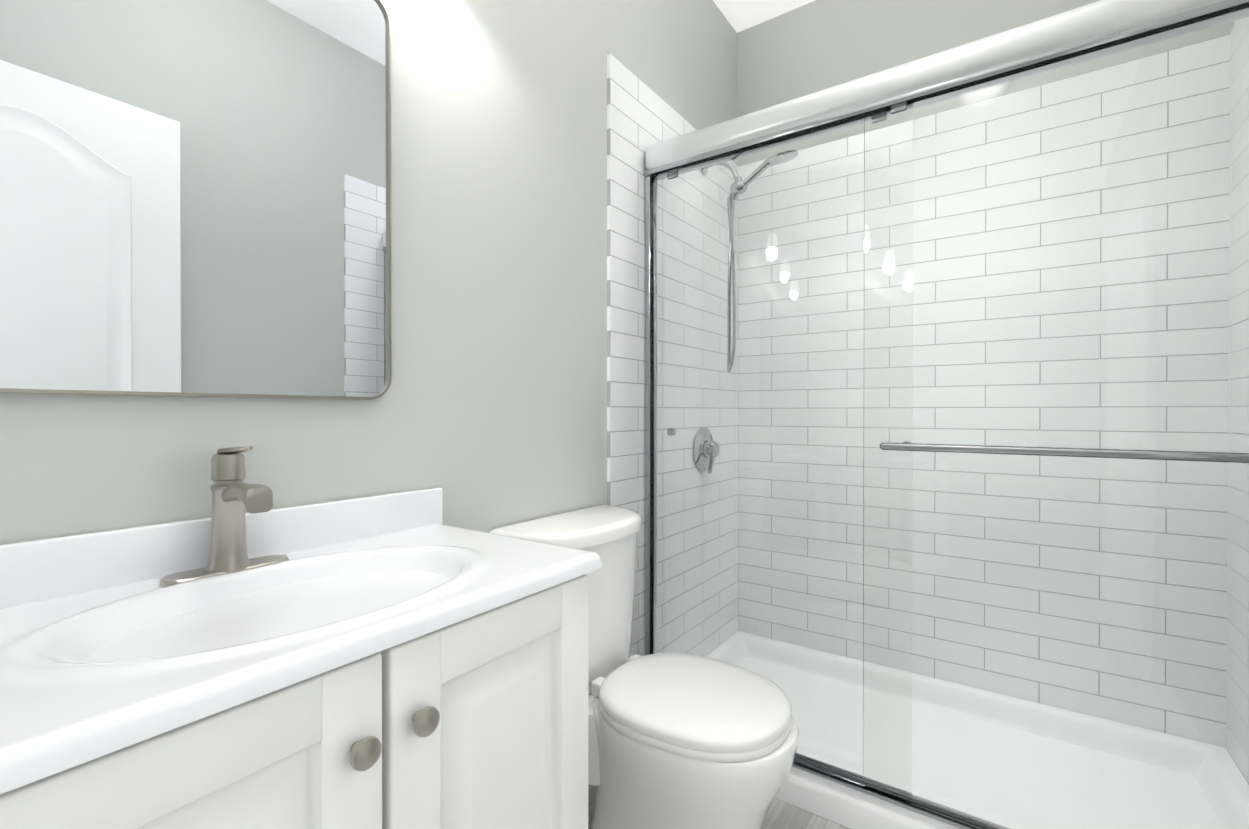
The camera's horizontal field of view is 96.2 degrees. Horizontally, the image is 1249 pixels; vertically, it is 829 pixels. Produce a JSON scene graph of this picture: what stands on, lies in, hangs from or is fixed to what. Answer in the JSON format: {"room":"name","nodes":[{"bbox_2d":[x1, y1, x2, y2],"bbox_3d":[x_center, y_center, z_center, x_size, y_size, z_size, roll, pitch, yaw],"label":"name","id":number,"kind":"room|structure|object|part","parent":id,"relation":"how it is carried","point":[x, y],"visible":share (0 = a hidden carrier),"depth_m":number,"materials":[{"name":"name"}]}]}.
{"room":"bathroom","nodes":[
{"label":"bathroom","id":0,"kind":"room"},
{"bbox_2d":[0,0,736,543],"bbox_3d":[-0.337,-0.311,1.373,0.100,2.740,2.970,0,0,35],"label":"wall","id":1,"kind":"structure","parent":0,"point":[486,412],"depth_m":1.27,"materials":[{"name":"grey paint"}]},
{"bbox_2d":[0,0,391,399],"bbox_3d":[-0.678,-0.411,0.778,0.020,0.770,0.764,0,0,35],"label":"mirror","id":2,"kind":"object","parent":1,"relation":"attached to","point":[195,198],"visible":0.94,"depth_m":0.83,"materials":[{"name":"silver metal"}]},
{"bbox_2d":[607,53,737,656],"bbox_3d":[0.224,-0.017,2.079,0.012,2.145,0.948,0,0,35],"label":"wall tile","id":3,"kind":"structure","parent":1,"relation":"attached to","point":[642,116],"depth_m":1.99,"materials":[{"name":"white tile"}]},
{"bbox_2d":[693,427,718,473],"bbox_3d":[0.332,0.137,2.170,0.060,0.176,0.172,0,0,35],"label":"shower valve","id":4,"kind":"object","parent":3,"relation":"attached to","point":[700,442],"depth_m":2.15,"materials":[{"name":"silver metal"}]},
{"bbox_2d":[701,149,797,371],"bbox_3d":[0.454,-0.578,2.072,0.369,0.833,0.076,0,0,35],"label":"shower head","id":5,"kind":"object","parent":3,"relation":"attached to","point":[756,172],"depth_m":2.10},
{"bbox_2d":[588,784,849,828],"bbox_3d":[0.328,1.086,0.915,1.724,0.050,2.970,0,0,35],"label":"floor","id":6,"kind":"structure","parent":0,"point":[782,814],"depth_m":1.47,"materials":[{"name":"white tile"}]},
{"bbox_2d":[0,446,602,828],"bbox_3d":[-0.435,0.554,0.745,0.460,1.016,0.782,0,0,35],"label":"bathroom vanity","id":7,"kind":"object","parent":6,"relation":"on","point":[404,660],"visible":1,"depth_m":0.68,"materials":[{"name":"white paint"}]},
{"bbox_3d":[-0.385,0.603,0.485,0.022,0.670,0.368,0,0,35],"label":"door","id":8,"kind":"part","parent":7,"relation":"part of","materials":[{"name":"white paint"}]},
{"bbox_2d":[160,446,288,586],"bbox_3d":[-0.551,0.139,0.801,0.131,0.185,0.160,0,0,35],"label":"faucet","id":9,"kind":"object","parent":7,"relation":"on","point":[229,565],"depth_m":0.80,"materials":[{"name":"silver metal"}]},
{"bbox_3d":[-0.171,0.602,0.792,0.022,0.670,0.360,0,0,35],"label":"door","id":10,"kind":"part","parent":7,"relation":"part of","materials":[{"name":"white paint"}]},
{"bbox_2d":[490,505,798,828],"bbox_3d":[0.078,0.664,1.307,0.645,0.789,0.456,0,0,35],"label":"toilet","id":11,"kind":"object","parent":6,"relation":"on","point":[683,741],"visible":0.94,"depth_m":1.20,"materials":[{"name":"white ceramic"}]},
{"bbox_3d":[-0.101,0.289,1.431,0.208,0.041,0.456,0,0,35],"label":"tank lid","id":12,"kind":"part","parent":11,"relation":"part of","materials":[{"name":"white ceramic"}]},
{"bbox_3d":[-0.104,0.492,1.433,0.190,0.363,0.432,0,0,35],"label":"tank","id":13,"kind":"part","parent":11,"relation":"part of","materials":[{"name":"white ceramic"}]},
{"bbox_3d":[0.150,0.632,1.256,0.433,0.050,0.358,0,0,35],"label":"seat","id":14,"kind":"part","parent":11,"relation":"part of","materials":[{"name":"white plastic"}]},
{"bbox_2d":[644,0,1248,828],"bbox_3d":[0.883,0.089,1.704,1.497,1.934,0.806,0,0,35],"label":"shower enclosure","id":15,"kind":"object","parent":6,"relation":"on","point":[884,746],"visible":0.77,"depth_m":1.46,"materials":[{"name":"clear glass"}]},
{"bbox_3d":[0.415,0.085,1.637,0.766,1.755,0.006,0,0,35],"label":"glass","id":16,"kind":"part","parent":15,"relation":"part of","materials":[{"name":"clear glass"}]},
{"bbox_3d":[0.954,0.087,1.234,0.802,1.755,0.006,0,0,35],"label":"glass","id":17,"kind":"part","parent":15,"relation":"part of","materials":[{"name":"clear glass"}]},
{"bbox_2d":[713,0,814,32],"bbox_3d":[0.328,-1.704,0.902,1.724,0.050,2.970,0,0,35],"label":"ceiling","id":18,"kind":"structure","parent":0,"point":[740,15],"depth_m":2.33,"materials":[{"name":"white paint"}]},
{"bbox_2d":[737,0,1233,165],"bbox_3d":[1.150,-0.314,2.084,1.524,2.740,0.100,0,0,35],"label":"wall","id":19,"kind":"structure","parent":0,"point":[811,47],"depth_m":2.17,"materials":[{"name":"grey paint"}]},
{"bbox_2d":[738,34,1229,747],"bbox_3d":[1.118,-0.017,2.040,1.524,2.145,0.012,0,0,35],"label":"wall tile","id":20,"kind":"structure","parent":19,"relation":"attached to","point":[1040,166],"depth_m":1.90,"materials":[{"name":"white tile"}]},
{"bbox_3d":[0.994,-0.307,0.443,0.100,2.740,2.970,0,0,35],"label":"wall","id":21,"kind":"structure","parent":0,"visible":0},
{"bbox_2d":[1226,17,1248,784],"bbox_3d":[1.463,-0.013,1.213,0.012,2.145,0.948,0,0,35],"label":"wall tile","id":22,"kind":"structure","parent":21,"relation":"attached to","point":[1232,432],"depth_m":1.53,"materials":[{"name":"white tile"}]}
]}

